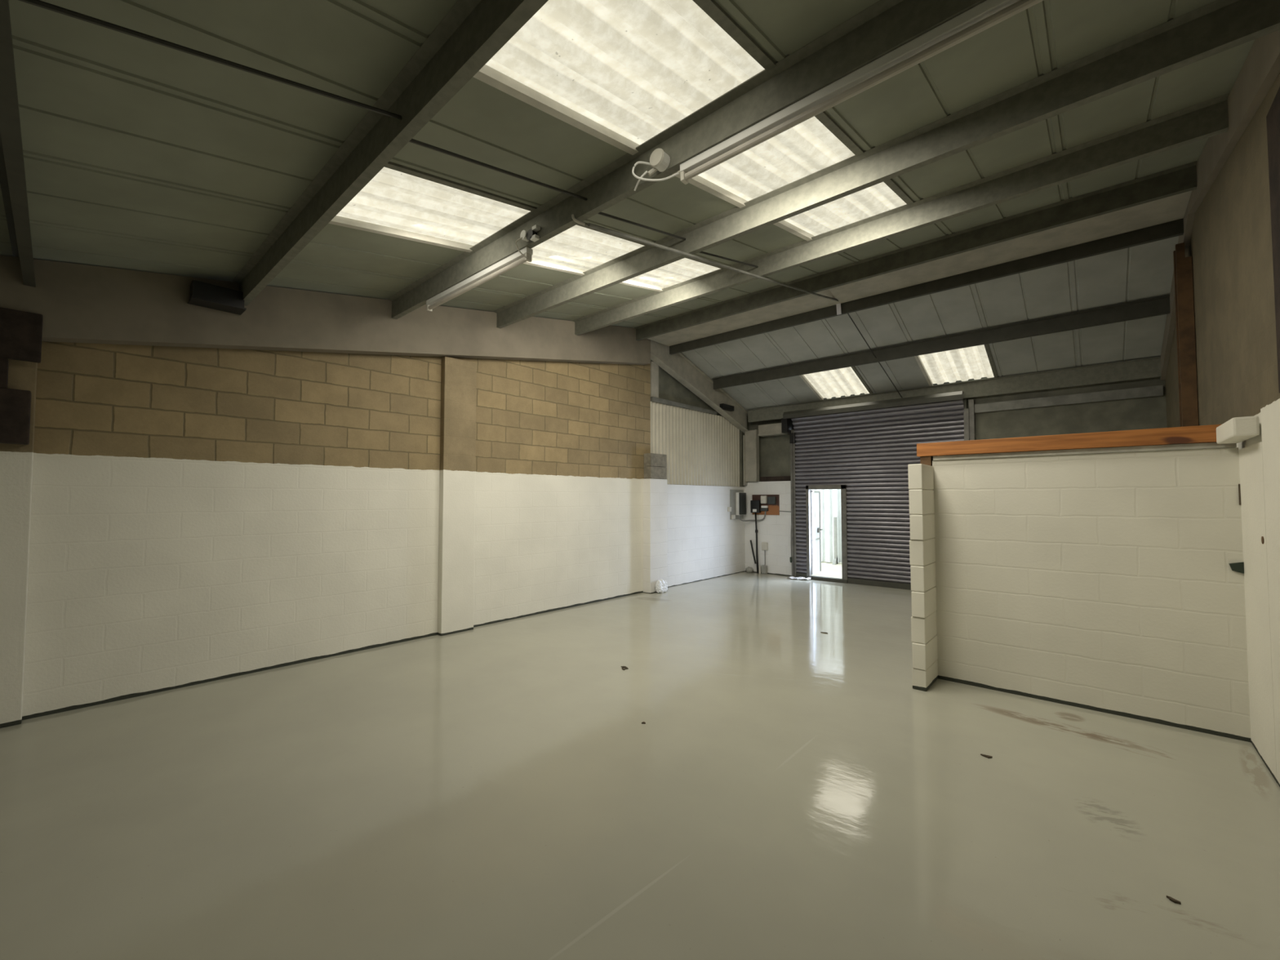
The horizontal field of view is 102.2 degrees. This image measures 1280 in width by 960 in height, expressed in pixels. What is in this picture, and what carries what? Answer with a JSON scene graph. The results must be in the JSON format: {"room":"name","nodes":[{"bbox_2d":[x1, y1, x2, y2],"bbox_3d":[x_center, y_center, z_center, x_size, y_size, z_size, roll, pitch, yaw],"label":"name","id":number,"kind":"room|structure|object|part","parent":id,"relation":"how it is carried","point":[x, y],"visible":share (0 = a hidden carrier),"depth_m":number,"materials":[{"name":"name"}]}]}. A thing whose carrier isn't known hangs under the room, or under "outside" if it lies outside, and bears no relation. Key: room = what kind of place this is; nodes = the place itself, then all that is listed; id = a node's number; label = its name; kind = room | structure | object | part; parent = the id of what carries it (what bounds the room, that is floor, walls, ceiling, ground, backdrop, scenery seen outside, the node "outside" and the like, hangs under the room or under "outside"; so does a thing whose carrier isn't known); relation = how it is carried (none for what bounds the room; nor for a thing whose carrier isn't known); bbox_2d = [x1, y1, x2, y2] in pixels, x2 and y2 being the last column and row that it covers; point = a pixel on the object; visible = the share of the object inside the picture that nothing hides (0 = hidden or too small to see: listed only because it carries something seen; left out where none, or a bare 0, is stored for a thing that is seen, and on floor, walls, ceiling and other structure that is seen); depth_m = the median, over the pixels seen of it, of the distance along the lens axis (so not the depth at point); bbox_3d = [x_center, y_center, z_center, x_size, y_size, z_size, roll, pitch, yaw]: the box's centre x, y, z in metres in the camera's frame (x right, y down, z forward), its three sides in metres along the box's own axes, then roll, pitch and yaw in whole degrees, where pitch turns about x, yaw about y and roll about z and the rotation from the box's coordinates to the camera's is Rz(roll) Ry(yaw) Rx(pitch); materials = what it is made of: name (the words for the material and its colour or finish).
{"room":"empty warehouse","nodes":[
{"label":"empty warehouse","id":0,"kind":"room"},
{"bbox_2d":[0,306,43,444],"bbox_3d":[-4.479,-0.729,3.591,0.109,0.940,0.400,-2,-3,41],"label":"brickwork","id":1,"kind":"object","parent":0,"point":[20,331],"visible":1,"depth_m":3.62,"materials":[{"name":"brick"}]},
{"bbox_2d":[22,341,745,719],"bbox_3d":[-2.563,-0.237,6.126,0.220,4.123,14.960,-2,-3,41],"label":"wall","id":2,"kind":"structure","parent":0,"point":[199,515],"depth_m":5.04,"materials":[{"name":"white paint"}]},
{"bbox_2d":[0,359,37,728],"bbox_3d":[-4.551,0.380,3.621,0.090,2.705,0.350,-2,-3,41],"label":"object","id":3,"kind":"structure","parent":2,"relation":"attached to","point":[16,460],"depth_m":3.67,"materials":[{"name":"white paint"}]},
{"bbox_2d":[0,254,650,364],"bbox_3d":[-3.626,-1.490,4.681,0.159,2.505,11.320,-2,-3,41],"label":"rafter","id":4,"kind":"object","parent":2,"relation":"attached to","point":[77,303],"visible":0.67,"depth_m":4.83,"materials":[{"name":"grey metal"}]},
{"bbox_2d":[0,0,35,287],"bbox_3d":[-2.002,-1.570,1.569,6.400,0.200,0.110,-2,-3,41],"label":"purlin","id":5,"kind":"object","parent":4,"relation":"attached to","point":[12,173],"visible":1,"depth_m":2.35,"materials":[{"name":"paint"}]},
{"bbox_2d":[18,0,401,119],"bbox_3d":[-1.529,-1.597,2.007,0.018,0.275,1.174,-2,-3,43],"label":"rod","id":6,"kind":"object","parent":5,"relation":"attached to","point":[39,3],"visible":1,"depth_m":1.89,"materials":[{"name":"black metal"}]},
{"bbox_2d":[187,0,548,315],"bbox_3d":[-1.286,-1.705,2.390,6.410,0.293,0.400,-2,-3,41],"label":"purlin","id":7,"kind":"object","parent":4,"relation":"attached to","point":[472,32],"visible":1,"depth_m":2.54,"materials":[{"name":"metal"}]},
{"bbox_2d":[408,138,587,200],"bbox_3d":[-0.748,-1.795,3.033,0.018,0.325,1.278,-2,-3,37],"label":"rod","id":8,"kind":"object","parent":7,"relation":"attached to","point":[412,140],"visible":0.9,"depth_m":2.90,"materials":[{"name":"black metal"}]},
{"bbox_2d":[386,0,986,319],"bbox_3d":[-0.305,-1.940,3.501,6.400,0.200,0.110,-2,-3,41],"label":"purlin","id":9,"kind":"object","parent":4,"relation":"attached to","point":[885,26],"visible":1,"depth_m":2.83,"materials":[{"name":"metal"}]},
{"bbox_2d":[426,246,533,311],"bbox_3d":[-1.481,-1.748,4.588,1.650,0.100,0.060,-2,-3,41],"label":"batten","id":10,"kind":"object","parent":9,"relation":"attached to","point":[517,259],"visible":1,"depth_m":4.46,"materials":[{"name":"white plastic"}]},
{"bbox_2d":[520,224,540,242],"bbox_3d":[-0.836,-1.862,3.929,0.185,0.100,0.052,-2,-3,41],"label":"box","id":11,"kind":"object","parent":9,"relation":"attached to","point":[531,235],"visible":1,"depth_m":3.90,"materials":[{"name":"white plastic"}]},
{"bbox_2d":[515,237,528,260],"bbox_3d":[-0.902,-1.790,3.996,0.062,0.138,0.118,-2,-3,41],"label":"cable","id":12,"kind":"object","parent":11,"relation":"hanging from","point":[518,239],"visible":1,"depth_m":3.98,"materials":[{"name":"plastic"}]},
{"bbox_2d":[571,213,585,226],"bbox_3d":[-0.433,-1.833,3.635,0.098,0.077,0.033,0,-2,-4],"label":"conduit","id":13,"kind":"object","parent":9,"relation":"attached to","point":[574,219],"visible":1,"depth_m":3.63,"materials":[{"name":"white plastic"}]},
{"bbox_2d":[597,212,685,239],"bbox_3d":[0.052,-2.002,4.089,0.018,0.355,1.254,-1,-3,34],"label":"rod","id":14,"kind":"object","parent":9,"relation":"attached to","point":[599,213],"visible":0.95,"depth_m":4.00,"materials":[{"name":"grey metal"}]},
{"bbox_2d":[647,148,670,176],"bbox_3d":[0.109,-1.890,3.079,0.130,0.135,0.074,-2,-3,41],"label":"junction box","id":15,"kind":"object","parent":9,"relation":"attached to","point":[660,160],"visible":1,"depth_m":3.05,"materials":[{"name":"white plastic"}]},
{"bbox_2d":[634,170,647,191],"bbox_3d":[-0.001,-1.800,3.099,0.108,0.084,0.032,-2,-3,41],"label":"cable","id":16,"kind":"object","parent":15,"relation":"hanging from","point":[646,171],"visible":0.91,"depth_m":3.08,"materials":[{"name":"white plastic"}]},
{"bbox_2d":[631,161,679,181],"bbox_3d":[0.092,-1.832,3.066,0.280,0.133,0.046,0,-2,2],"label":"cable","id":17,"kind":"object","parent":15,"relation":"attached to","point":[637,162],"visible":1,"depth_m":3.05,"materials":[{"name":"plastic"}]},
{"bbox_3d":[0.097,-1.905,3.049,0.108,0.108,0.012,-2,-3,41],"label":"lid","id":18,"kind":"part","parent":15,"relation":"part of","materials":[{"name":"white plastic"}]},
{"bbox_2d":[680,0,1044,184],"bbox_3d":[0.916,-1.826,2.470,1.770,0.100,0.060,-2,-3,41],"label":"fluorescent light fixture","id":19,"kind":"object","parent":9,"relation":"attached to","point":[988,13],"visible":1,"depth_m":2.34,"materials":[{"name":"white plastic"}]},
{"bbox_2d":[493,0,1279,328],"bbox_3d":[0.563,-2.129,4.490,6.400,0.200,0.110,-2,-3,41],"label":"purlin","id":20,"kind":"object","parent":4,"relation":"attached to","point":[1218,26],"visible":1,"depth_m":3.19,"materials":[{"name":"metal"}]},
{"bbox_2d":[587,222,838,301],"bbox_3d":[1.211,-2.150,5.420,0.046,0.851,4.725,-2,-3,41],"label":"conduit","id":21,"kind":"object","parent":20,"relation":"attached to","point":[589,224],"visible":0.96,"depth_m":4.59,"materials":[{"name":"grey metal"}]},
{"bbox_2d":[698,251,758,267],"bbox_3d":[0.901,-2.175,5.101,0.018,0.335,1.258,-2,-3,37],"label":"rod","id":22,"kind":"object","parent":20,"relation":"attached to","point":[702,252],"visible":1,"depth_m":5.03,"materials":[{"name":"grey metal"}]},
{"bbox_2d":[572,93,1228,335],"bbox_3d":[1.437,-2.320,5.486,6.400,0.200,0.110,-2,-3,41],"label":"purlin","id":23,"kind":"object","parent":4,"relation":"attached to","point":[1209,118],"visible":1,"depth_m":4.34,"materials":[{"name":"metal"}]},
{"bbox_2d":[634,160,1196,340],"bbox_3d":[2.332,-2.515,6.505,6.400,0.200,0.110,-2,-3,41],"label":"purlin","id":24,"kind":"object","parent":4,"relation":"attached to","point":[1179,180],"visible":1,"depth_m":5.51,"materials":[{"name":"metal"}]},
{"bbox_2d":[647,190,1191,346],"bbox_3d":[2.653,-2.496,6.868,6.400,0.012,0.780,-2,-3,41],"label":"ceiling beam","id":25,"kind":"structure","parent":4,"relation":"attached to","point":[1174,207],"depth_m":5.99,"materials":[{"name":"grey metal"}]},
{"bbox_2d":[437,356,476,635],"bbox_3d":[-2.215,0.181,6.270,0.090,3.298,0.420,-2,-3,41],"label":"pilaster","id":26,"kind":"object","parent":2,"relation":"attached to","point":[458,376],"depth_m":6.21,"materials":[{"name":"white paint"}]},
{"bbox_2d":[643,478,667,593],"bbox_3d":[0.268,0.958,8.993,0.165,1.945,0.470,-2,-3,41],"label":"pilaster","id":27,"kind":"object","parent":2,"relation":"attached to","point":[655,491],"depth_m":8.87,"materials":[{"name":"white paint"}]},
{"bbox_2d":[644,453,666,479],"bbox_3d":[0.270,-0.235,9.042,0.159,0.437,0.440,-2,-3,41],"label":"concrete block","id":28,"kind":"object","parent":27,"relation":"on","point":[655,464],"visible":0.91,"depth_m":8.92,"materials":[{"name":"grey concrete"}]},
{"bbox_2d":[729,489,746,519],"bbox_3d":[2.142,0.529,11.158,0.124,0.640,0.530,-2,-3,41],"label":"electrical box","id":29,"kind":"object","parent":2,"relation":"attached to","point":[737,497],"visible":1,"depth_m":11.11,"materials":[{"name":"white plastic"}]},
{"bbox_3d":[2.221,0.512,11.165,0.014,0.475,0.285,-2,-3,41],"label":"panel","id":30,"kind":"part","parent":29,"relation":"part of","materials":[{"name":"grey metal"}]},
{"bbox_2d":[737,511,766,521],"bbox_3d":[2.412,0.783,11.164,0.599,0.232,0.217,0,-2,1],"label":"cable","id":31,"kind":"object","parent":29,"relation":"attached to","point":[765,511],"visible":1,"depth_m":11.12,"materials":[{"name":"grey plastic"}]},
{"bbox_2d":[0,0,1255,328],"bbox_3d":[-1.160,-1.914,2.595,6.840,2.102,11.642,-2,-3,41],"label":"ceiling","id":32,"kind":"structure","parent":0,"point":[140,154],"depth_m":2.86,"materials":[{"name":"grey metal"}]},
{"bbox_2d":[328,161,725,291],"bbox_3d":[-0.638,-2.145,4.745,0.985,0.760,4.000,-2,-3,41],"label":"rooflight","id":33,"kind":"object","parent":32,"relation":"attached to","point":[400,201],"visible":0.52,"depth_m":3.94,"materials":[{"name":"grey plastic"}]},
{"bbox_2d":[473,0,914,240],"bbox_3d":[0.808,-2.192,3.467,0.985,0.760,4.000,-2,-3,41],"label":"rooflight","id":34,"kind":"object","parent":32,"relation":"attached to","point":[620,73],"visible":0.64,"depth_m":2.60,"materials":[{"name":"grey plastic"}]},
{"bbox_2d":[0,571,1279,959],"bbox_3d":[-0.136,1.810,3.661,7.180,0.150,15.000,-2,-3,41],"label":"floor","id":35,"kind":"structure","parent":0,"point":[787,789],"depth_m":2.70,"materials":[{"name":"grey paint"}]},
{"bbox_2d":[655,578,667,592],"bbox_3d":[0.373,1.812,8.850,0.104,0.226,0.294,-2,-3,41],"label":"plastic bag","id":36,"kind":"object","parent":35,"relation":"on","point":[661,586],"visible":1,"depth_m":8.80,"materials":[{"name":"white plastic"}]},
{"bbox_2d":[745,566,753,573],"bbox_3d":[2.384,1.949,11.226,0.180,0.127,0.140,-2,-3,41],"label":"rubble","id":37,"kind":"object","parent":35,"relation":"on","point":[749,570],"visible":1,"depth_m":11.18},
{"bbox_2d":[755,512,759,573],"bbox_3d":[2.532,1.361,11.176,0.080,1.302,0.060,-2,-3,41],"label":"supply pipe","id":38,"kind":"object","parent":35,"relation":"on","point":[756,527],"visible":1,"depth_m":11.16,"materials":[{"name":"black plastic"}]},
{"bbox_2d":[750,539,755,564],"bbox_3d":[2.455,1.562,11.215,0.043,0.509,0.167,2,-3,-38],"label":"pipe","id":39,"kind":"object","parent":38,"relation":"attached to","point":[751,544],"visible":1,"depth_m":11.20,"materials":[{"name":"black plastic"}]},
{"bbox_2d":[761,564,767,573],"bbox_3d":[2.664,1.916,11.052,0.120,0.180,0.079,-2,-3,41],"label":"box","id":40,"kind":"object","parent":35,"relation":"on","point":[764,568],"visible":1,"depth_m":11.01,"materials":[{"name":"white plastic"}]},
{"bbox_2d":[788,576,799,579],"bbox_3d":[3.076,1.954,10.326,0.231,0.039,0.177,-2,-3,41],"label":"paper sheet","id":41,"kind":"object","parent":35,"relation":"on","point":[791,577],"visible":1,"depth_m":10.30,"materials":[{"name":"white paper"}]},
{"bbox_2d":[799,577,811,579],"bbox_3d":[3.260,1.947,10.215,0.208,0.045,0.157,-2,-3,41],"label":"paper sheet","id":42,"kind":"object","parent":35,"relation":"on","point":[800,578],"visible":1,"depth_m":10.21,"materials":[{"name":"white paper"}]},
{"bbox_2d":[980,753,992,758],"bbox_3d":[2.149,1.714,3.204,0.060,0.008,0.027,-2,-3,41],"label":"debris","id":43,"kind":"object","parent":35,"relation":"on","point":[983,755],"visible":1,"depth_m":3.19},
{"bbox_2d":[1166,895,1181,904],"bbox_3d":[2.122,1.672,2.054,0.016,0.008,0.042,1,-2,-29],"label":"debris","id":44,"kind":"object","parent":35,"relation":"on","point":[1170,898],"visible":1,"depth_m":2.05,"materials":[{"name":"black"}]},
{"bbox_2d":[1173,242,1198,426],"bbox_3d":[5.376,-0.265,5.044,0.105,4.100,0.220,-2,-3,41],"label":"steel column","id":45,"kind":"structure","parent":35,"relation":"on","point":[1183,268],"depth_m":5.01,"materials":[{"name":"metal"}]},
{"bbox_2d":[650,360,748,487],"bbox_3d":[1.268,-1.317,10.483,0.200,3.000,3.700,-2,-3,41],"label":"cladding","id":46,"kind":"object","parent":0,"point":[669,388],"visible":0.1,"depth_m":9.97,"materials":[{"name":"grey metal"}]},
{"bbox_2d":[650,361,658,397],"bbox_3d":[0.257,-1.866,9.284,0.100,0.790,0.265,-2,-3,41],"label":"steel post","id":47,"kind":"object","parent":46,"relation":"attached to","point":[654,366],"visible":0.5,"depth_m":9.21,"materials":[{"name":"grey metal"}]},
{"bbox_2d":[650,401,739,486],"bbox_3d":[1.190,-0.631,10.275,0.042,1.475,3.062,-2,-3,41],"label":"sheet","id":48,"kind":"object","parent":46,"relation":"attached to","point":[700,448],"visible":0.85,"depth_m":10.17,"materials":[{"name":"white metal"}]},
{"bbox_2d":[650,396,716,414],"bbox_3d":[0.882,-1.406,9.899,0.060,0.075,2.050,-2,-3,41],"label":"rail","id":49,"kind":"object","parent":48,"relation":"attached to","point":[654,399],"visible":1,"depth_m":9.72,"materials":[{"name":"grey metal"}]},
{"bbox_2d":[744,480,791,576],"bbox_3d":[2.846,1.021,11.125,1.200,1.975,0.220,-2,-3,41],"label":"wall","id":50,"kind":"structure","parent":0,"point":[775,530],"depth_m":11.00,"materials":[{"name":"white paint"}]},
{"bbox_2d":[742,429,759,485],"bbox_3d":[2.432,-0.486,11.293,0.310,1.200,0.140,-2,-3,41],"label":"steel column","id":51,"kind":"structure","parent":50,"relation":"on","point":[751,437],"depth_m":11.29,"materials":[{"name":"grey metal"}]},
{"bbox_2d":[650,340,749,432],"bbox_3d":[1.258,-1.837,10.217,0.158,1.482,3.380,-2,-3,41],"label":"rafter","id":52,"kind":"object","parent":51,"relation":"on","point":[677,366],"visible":0.73,"depth_m":10.09,"materials":[{"name":"grey paint"}]},
{"bbox_2d":[750,494,779,515],"bbox_3d":[2.666,0.531,11.068,0.630,0.430,0.129,-2,-3,41],"label":"board","id":53,"kind":"object","parent":50,"relation":"attached to","point":[759,504],"visible":1,"depth_m":11.05,"materials":[{"name":"brown wood"}]},
{"bbox_2d":[761,542,768,564],"bbox_3d":[2.677,1.613,11.071,0.130,0.552,0.049,-2,-3,41],"label":"wall socket","id":54,"kind":"object","parent":50,"relation":"attached to","point":[764,544],"visible":1,"depth_m":11.06,"materials":[{"name":"white plastic"}]},
{"bbox_2d":[760,475,791,481],"bbox_3d":[2.981,-0.024,11.044,0.800,0.102,0.180,-2,-3,41],"label":"string course","id":55,"kind":"object","parent":50,"relation":"on","point":[779,477],"visible":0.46,"depth_m":11.01,"materials":[{"name":"brick"}]},
{"bbox_2d":[907,463,937,691],"bbox_3d":[2.510,0.819,4.551,0.111,1.897,0.536,-2,-3,41],"label":"wall","id":56,"kind":"structure","parent":0,"point":[921,477],"depth_m":4.38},
{"bbox_2d":[920,456,933,466],"bbox_3d":[2.632,-0.171,4.731,0.085,0.085,0.120,-2,-3,41],"label":"timber packer","id":57,"kind":"object","parent":56,"relation":"on","point":[927,460],"visible":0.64,"depth_m":4.69,"materials":[{"name":"brown wood"}]},
{"bbox_2d":[681,235,1178,415],"bbox_3d":[3.860,-2.137,8.280,6.840,1.240,3.508,-2,-3,41],"label":"ceiling","id":58,"kind":"structure","parent":0,"point":[1144,271],"depth_m":7.31,"materials":[{"name":"grey metal"}]},
{"bbox_2d":[799,366,872,399],"bbox_3d":[3.563,-1.834,9.485,0.985,0.468,1.220,-2,-3,41],"label":"rooflight","id":59,"kind":"object","parent":58,"relation":"attached to","point":[846,381],"visible":0.75,"depth_m":9.56,"materials":[{"name":"grey plastic"}]},
{"bbox_2d":[914,343,998,386],"bbox_3d":[5.009,-1.881,8.207,0.985,0.468,1.220,-2,-3,41],"label":"rooflight","id":60,"kind":"object","parent":58,"relation":"attached to","point":[975,362],"visible":0.77,"depth_m":8.28,"materials":[{"name":"white plastic"}]},
{"bbox_2d":[748,377,1167,481],"bbox_3d":[4.854,0.093,9.368,6.980,3.700,0.340,-2,-3,41],"label":"wall","id":61,"kind":"structure","parent":0,"point":[1144,413],"depth_m":7.95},
{"bbox_2d":[758,422,786,436],"bbox_3d":[2.881,-1.079,11.091,0.640,0.230,0.240,-2,-3,41],"label":"box","id":62,"kind":"object","parent":61,"relation":"attached to","point":[772,429],"visible":0.64,"depth_m":11.04,"materials":[{"name":"grey paint"}]},
{"bbox_2d":[781,391,975,590],"bbox_3d":[4.409,0.277,9.726,3.310,3.360,1.018,-2,-3,41],"label":"roller shutter","id":63,"kind":"object","parent":61,"relation":"attached to","point":[864,451],"visible":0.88,"depth_m":9.62,"materials":[{"name":"grey metal"}]},
{"bbox_3d":[3.086,-1.006,10.625,0.200,0.510,0.340,-2,-3,41],"label":"plate","id":64,"kind":"part","parent":63,"relation":"part of","materials":[{"name":"black plastic"}]},
{"bbox_3d":[3.173,0.479,10.601,0.090,3.020,0.140,-2,-3,41],"label":"guide rail","id":65,"kind":"part","parent":63,"relation":"part of","materials":[{"name":"grey metal"}]},
{"bbox_3d":[3.618,1.061,10.655,0.040,1.700,0.630,-1,-2,32],"label":"wicket door","id":66,"kind":"part","parent":63,"relation":"part of","materials":[{"name":"white paint"}]},
{"bbox_3d":[3.665,1.034,10.125,0.800,1.875,0.090,-2,-3,41],"label":"wicket frame","id":67,"kind":"part","parent":63,"relation":"part of","materials":[{"name":"grey metal"}]},
{"bbox_3d":[4.309,1.900,9.516,3.000,0.100,0.060,-2,-3,41],"label":"rail","id":68,"kind":"part","parent":63,"relation":"part of","materials":[{"name":"metal"}]},
{"bbox_2d":[782,391,964,418],"bbox_3d":[4.127,-1.343,9.489,3.120,0.140,0.200,-2,-3,41],"label":"hood","id":69,"kind":"object","parent":63,"relation":"attached to","point":[953,397],"depth_m":9.27,"materials":[{"name":"paint"}]},
{"bbox_3d":[5.501,0.289,8.567,0.140,3.250,0.170,-2,-3,41],"label":"guide rail","id":70,"kind":"part","parent":63,"relation":"part of","materials":[{"name":"grey metal"}]},
{"bbox_2d":[974,385,1163,413],"bbox_3d":[6.412,-1.212,7.886,2.220,0.140,0.075,-2,-3,41],"label":"rail","id":71,"kind":"object","parent":61,"relation":"attached to","point":[1151,391],"visible":1,"depth_m":7.75,"materials":[{"name":"grey metal"}]},
{"bbox_2d":[932,447,1251,742],"bbox_3d":[3.369,0.777,4.077,1.830,1.945,0.110,-2,-3,41],"label":"wall partition","id":72,"kind":"structure","parent":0,"point":[1107,583],"depth_m":3.90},
{"bbox_2d":[933,442,1236,460],"bbox_3d":[3.361,-0.216,4.104,1.810,0.039,0.115,-2,-3,41],"label":"wall plate","id":73,"kind":"object","parent":72,"relation":"on","point":[1207,445],"visible":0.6,"depth_m":3.94,"materials":[{"name":"wood"}]},
{"bbox_2d":[916,424,1221,457],"bbox_3d":[3.292,-0.296,4.118,1.941,0.117,0.100,-2,-3,41],"label":"timber beam","id":74,"kind":"structure","parent":73,"relation":"on","point":[1200,433],"depth_m":3.98,"materials":[{"name":"brown wood"}]},
{"bbox_2d":[1228,562,1244,573],"bbox_3d":[3.988,0.584,3.452,0.064,0.075,0.014,-2,-3,41],"label":"wedge","id":75,"kind":"object","parent":72,"relation":"attached to","point":[1237,566],"visible":1,"depth_m":3.44,"materials":[{"name":"plastic"}]},
{"bbox_2d":[1164,73,1279,786],"bbox_3d":[2.531,-0.636,1.610,0.250,4.589,14.930,-2,-3,41],"label":"wall","id":76,"kind":"structure","parent":0,"point":[1230,249],"depth_m":3.25,"materials":[{"name":"white paint"}]},
{"bbox_2d":[1160,29,1279,380],"bbox_3d":[2.770,-1.840,2.105,0.047,2.071,13.520,-2,-3,41],"label":"rafter","id":77,"kind":"object","parent":76,"relation":"attached to","point":[1260,68],"visible":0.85,"depth_m":3.29,"materials":[{"name":"grey metal"}]},
{"bbox_2d":[669,218,1183,355],"bbox_3d":[2.928,-2.467,7.178,6.400,0.248,0.110,-2,-3,41],"label":"purlin","id":78,"kind":"object","parent":77,"relation":"attached to","point":[1175,228],"visible":0.66,"depth_m":6.27,"materials":[{"name":"paint"}]},
{"bbox_2d":[835,302,841,315],"bbox_3d":[2.789,-2.441,7.247,0.060,0.230,0.050,-2,-3,41],"label":"junction box","id":79,"kind":"object","parent":78,"relation":"attached to","point":[838,305],"visible":0.64,"depth_m":7.24,"materials":[{"name":"grey plastic"}]},
{"bbox_2d":[711,294,1169,389],"bbox_3d":[3.863,-1.998,8.217,6.400,0.194,0.110,-2,-3,41],"label":"purlin","id":80,"kind":"object","parent":77,"relation":"attached to","point":[1157,306],"visible":1,"depth_m":7.42,"materials":[{"name":"paint"}]},
{"bbox_2d":[847,313,876,358],"bbox_3d":[3.358,-2.156,7.781,0.016,0.373,1.344,-2,-3,40],"label":"cable","id":81,"kind":"object","parent":80,"relation":"attached to","point":[847,313],"visible":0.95,"depth_m":7.71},
{"bbox_2d":[746,356,1160,422],"bbox_3d":[4.800,-1.481,9.199,6.480,0.264,0.110,-2,-3,41],"label":"purlin","id":82,"kind":"object","parent":77,"relation":"attached to","point":[1144,368],"visible":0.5,"depth_m":8.18,"materials":[{"name":"metal"}]},
{"bbox_2d":[878,362,902,397],"bbox_3d":[4.272,-1.708,8.806,0.016,0.433,1.294,-2,-3,42],"label":"cable","id":83,"kind":"object","parent":82,"relation":"attached to","point":[878,362],"visible":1,"depth_m":8.79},
{"bbox_2d":[1216,416,1259,444],"bbox_3d":[3.755,-0.309,3.251,0.104,0.115,0.575,-2,-3,41],"label":"electrical box","id":84,"kind":"object","parent":76,"relation":"attached to","point":[1237,429],"visible":1,"depth_m":3.06,"materials":[{"name":"white plastic"}]},
{"bbox_2d":[1238,484,1240,505],"bbox_3d":[4.011,0.097,3.453,0.008,0.140,0.010,-2,-3,41],"label":"dark crack","id":85,"kind":"object","parent":76,"relation":"attached to","point":[1239,490],"visible":1,"depth_m":3.45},
{"bbox_2d":[1266,86,1279,392],"bbox_3d":[2.930,-1.176,2.259,0.045,1.441,1.000,-2,-3,41],"label":"trim","id":86,"kind":"structure","parent":76,"relation":"attached to","point":[1273,117],"depth_m":2.59,"materials":[{"name":"beige paint"}]},
{"label":"outside","id":87,"kind":"structure","parent":0,"visible":0},
{"bbox_2d":[811,561,842,578],"bbox_3d":[10.323,2.318,17.631,24.000,0.100,19.800,-2,-3,41],"label":"ground","id":88,"kind":"structure","parent":87,"point":[828,570],"depth_m":11.61,"materials":[{"name":"concrete"}]},
{"bbox_2d":[815,488,841,562],"bbox_3d":[4.936,0.781,13.105,6.000,2.600,0.200,-2,-3,41],"label":"fence","id":89,"kind":"object","parent":88,"relation":"on","point":[830,499],"visible":0.03,"depth_m":13.11,"materials":[{"name":"white"}]},
{"bbox_2d":[831,516,837,564],"bbox_3d":[4.828,1.505,12.806,0.060,1.170,0.210,-2,-3,41],"label":"fence post","id":90,"kind":"object","parent":88,"relation":"on","point":[835,526],"visible":1,"depth_m":12.83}
]}

